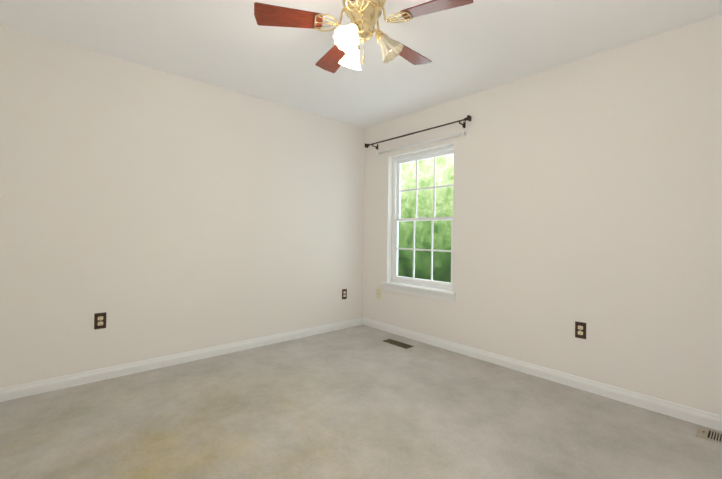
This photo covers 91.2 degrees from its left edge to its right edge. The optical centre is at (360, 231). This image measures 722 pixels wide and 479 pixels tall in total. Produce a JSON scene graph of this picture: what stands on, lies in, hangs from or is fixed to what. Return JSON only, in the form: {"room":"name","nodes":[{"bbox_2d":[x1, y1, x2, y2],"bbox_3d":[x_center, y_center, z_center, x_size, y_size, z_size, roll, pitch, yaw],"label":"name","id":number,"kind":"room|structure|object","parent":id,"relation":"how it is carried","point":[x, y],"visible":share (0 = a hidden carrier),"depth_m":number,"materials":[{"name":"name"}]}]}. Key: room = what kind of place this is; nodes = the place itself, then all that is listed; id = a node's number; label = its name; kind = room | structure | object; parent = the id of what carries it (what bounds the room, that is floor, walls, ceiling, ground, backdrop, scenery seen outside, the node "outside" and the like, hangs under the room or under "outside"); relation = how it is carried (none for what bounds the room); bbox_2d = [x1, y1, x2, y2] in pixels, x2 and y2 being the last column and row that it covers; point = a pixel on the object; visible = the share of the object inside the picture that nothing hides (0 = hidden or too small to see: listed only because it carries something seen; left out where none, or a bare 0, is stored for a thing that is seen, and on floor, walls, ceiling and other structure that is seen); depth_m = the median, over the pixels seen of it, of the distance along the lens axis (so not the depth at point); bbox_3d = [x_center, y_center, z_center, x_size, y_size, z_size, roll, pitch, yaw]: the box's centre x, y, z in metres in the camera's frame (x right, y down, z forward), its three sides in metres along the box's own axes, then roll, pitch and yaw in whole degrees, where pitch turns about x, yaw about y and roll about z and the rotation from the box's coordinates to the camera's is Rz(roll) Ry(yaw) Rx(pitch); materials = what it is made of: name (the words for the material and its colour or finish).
{"room":"empty bedroom","nodes":[
{"label":"empty bedroom","id":0,"kind":"room"},
{"bbox_2d":[0,25,364,387],"bbox_3d":[-1.320,-0.097,3.295,3.800,2.440,0.150,1,-1,-42],"label":"wall","id":1,"kind":"structure","parent":0,"point":[152,212],"depth_m":2.87,"materials":[{"name":"paint"}]},
{"bbox_2d":[94,312,105,329],"bbox_3d":[-1.943,0.666,2.637,0.072,0.118,0.009,1,-1,-42],"label":"electrical outlet","id":2,"kind":"object","parent":1,"relation":"attached to","point":[99,320],"visible":1,"depth_m":2.63,"materials":[{"name":"brown plastic"}]},
{"bbox_2d":[0,317,362,401],"bbox_3d":[-1.281,1.080,3.223,3.500,0.086,0.014,1,-1,-42],"label":"baseboard","id":3,"kind":"structure","parent":1,"relation":"attached to","point":[39,387],"depth_m":2.87,"materials":[{"name":"white wood"}]},
{"bbox_2d":[342,289,346,298],"bbox_3d":[-0.195,0.742,4.191,0.072,0.118,0.009,1,-1,-42],"label":"electrical outlet","id":4,"kind":"object","parent":1,"relation":"attached to","point":[344,293],"visible":1,"depth_m":4.19,"materials":[{"name":"brown plastic"}]},
{"bbox_2d":[0,325,721,478],"bbox_3d":[-0.025,1.187,1.808,3.800,0.120,4.100,1,-1,-42],"label":"floor","id":5,"kind":"structure","parent":0,"point":[361,402],"depth_m":2.07,"materials":[{"name":"carpet"}]},
{"bbox_2d":[383,339,413,348],"bbox_3d":[0.378,1.146,3.621,0.115,0.006,0.330,1,-1,-42],"label":"floor air vent","id":6,"kind":"object","parent":5,"relation":"on","point":[399,344],"visible":1,"depth_m":3.61,"materials":[{"name":"brown metal"}]},
{"bbox_2d":[696,426,721,443],"bbox_3d":[2.056,1.151,1.925,0.150,0.010,0.330,1,-1,-42],"label":"floor air vent","id":7,"kind":"object","parent":5,"relation":"on","point":[709,434],"visible":1,"depth_m":2.00,"materials":[{"name":"beige metal"}]},
{"bbox_2d":[0,0,721,127],"bbox_3d":[0.010,-1.373,1.831,3.800,0.120,4.100,1,-1,-42],"label":"ceiling","id":8,"kind":"structure","parent":0,"point":[475,46],"depth_m":2.42,"materials":[{"name":"paint"}]},
{"bbox_2d":[254,0,472,72],"bbox_3d":[0.029,-1.089,1.859,1.039,0.444,1.064,1,-1,-42],"label":"ceiling fan","id":9,"kind":"object","parent":8,"relation":"hanging from","point":[363,16],"visible":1,"depth_m":1.78,"materials":[{"name":"brown wood"}]},
{"bbox_2d":[363,14,721,415],"bbox_3d":[1.356,-0.064,3.032,0.150,2.440,3.800,1,-1,-42],"label":"wall","id":10,"kind":"structure","parent":0,"point":[587,191],"depth_m":2.58,"materials":[{"name":"paint"}]},
{"bbox_2d":[376,289,380,298],"bbox_3d":[0.206,0.737,4.183,0.013,0.118,0.072,1,-1,-42],"label":"outlet plate","id":11,"kind":"object","parent":10,"relation":"attached to","point":[378,293],"visible":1,"depth_m":4.18,"materials":[{"name":"beige plastic"}]},
{"bbox_2d":[365,115,470,149],"bbox_3d":[0.550,-1.021,3.767,0.108,0.073,1.411,1,-1,-42],"label":"curtain rod","id":12,"kind":"object","parent":10,"relation":"attached to","point":[468,118],"visible":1,"depth_m":3.59,"materials":[{"name":"brown metal"}]},
{"bbox_2d":[381,145,455,301],"bbox_3d":[0.641,-0.092,3.801,0.194,1.543,0.970,1,-1,-42],"label":"window","id":13,"kind":"structure","parent":10,"relation":"in","point":[433,289],"depth_m":3.87,"materials":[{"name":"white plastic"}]},
{"bbox_2d":[378,131,465,154],"bbox_3d":[0.597,-0.925,3.759,0.046,0.036,1.154,1,-1,-42],"label":"rod","id":14,"kind":"object","parent":10,"relation":"attached to","point":[463,133],"visible":1,"depth_m":3.67,"materials":[{"name":"white"}]},
{"bbox_2d":[363,318,721,431],"bbox_3d":[1.279,1.112,2.967,0.014,0.086,3.800,1,-1,-42],"label":"baseboard","id":15,"kind":"structure","parent":10,"relation":"attached to","point":[691,415],"depth_m":2.62,"materials":[{"name":"white wood"}]},
{"bbox_2d":[575,321,585,338],"bbox_3d":[1.615,0.726,2.602,0.009,0.118,0.072,1,-1,-42],"label":"electrical outlet","id":16,"kind":"object","parent":10,"relation":"attached to","point":[580,329],"visible":1,"depth_m":2.60,"materials":[{"name":"brown plastic"}]},
{"label":"outside","id":17,"kind":"structure","parent":0,"visible":0},
{"bbox_2d":[398,154,453,282],"bbox_3d":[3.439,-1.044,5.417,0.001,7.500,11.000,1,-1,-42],"label":"window panes","id":18,"kind":"structure","parent":17,"point":[406,208],"depth_m":7.66,"materials":[{"name":"clear glass"}]}
]}

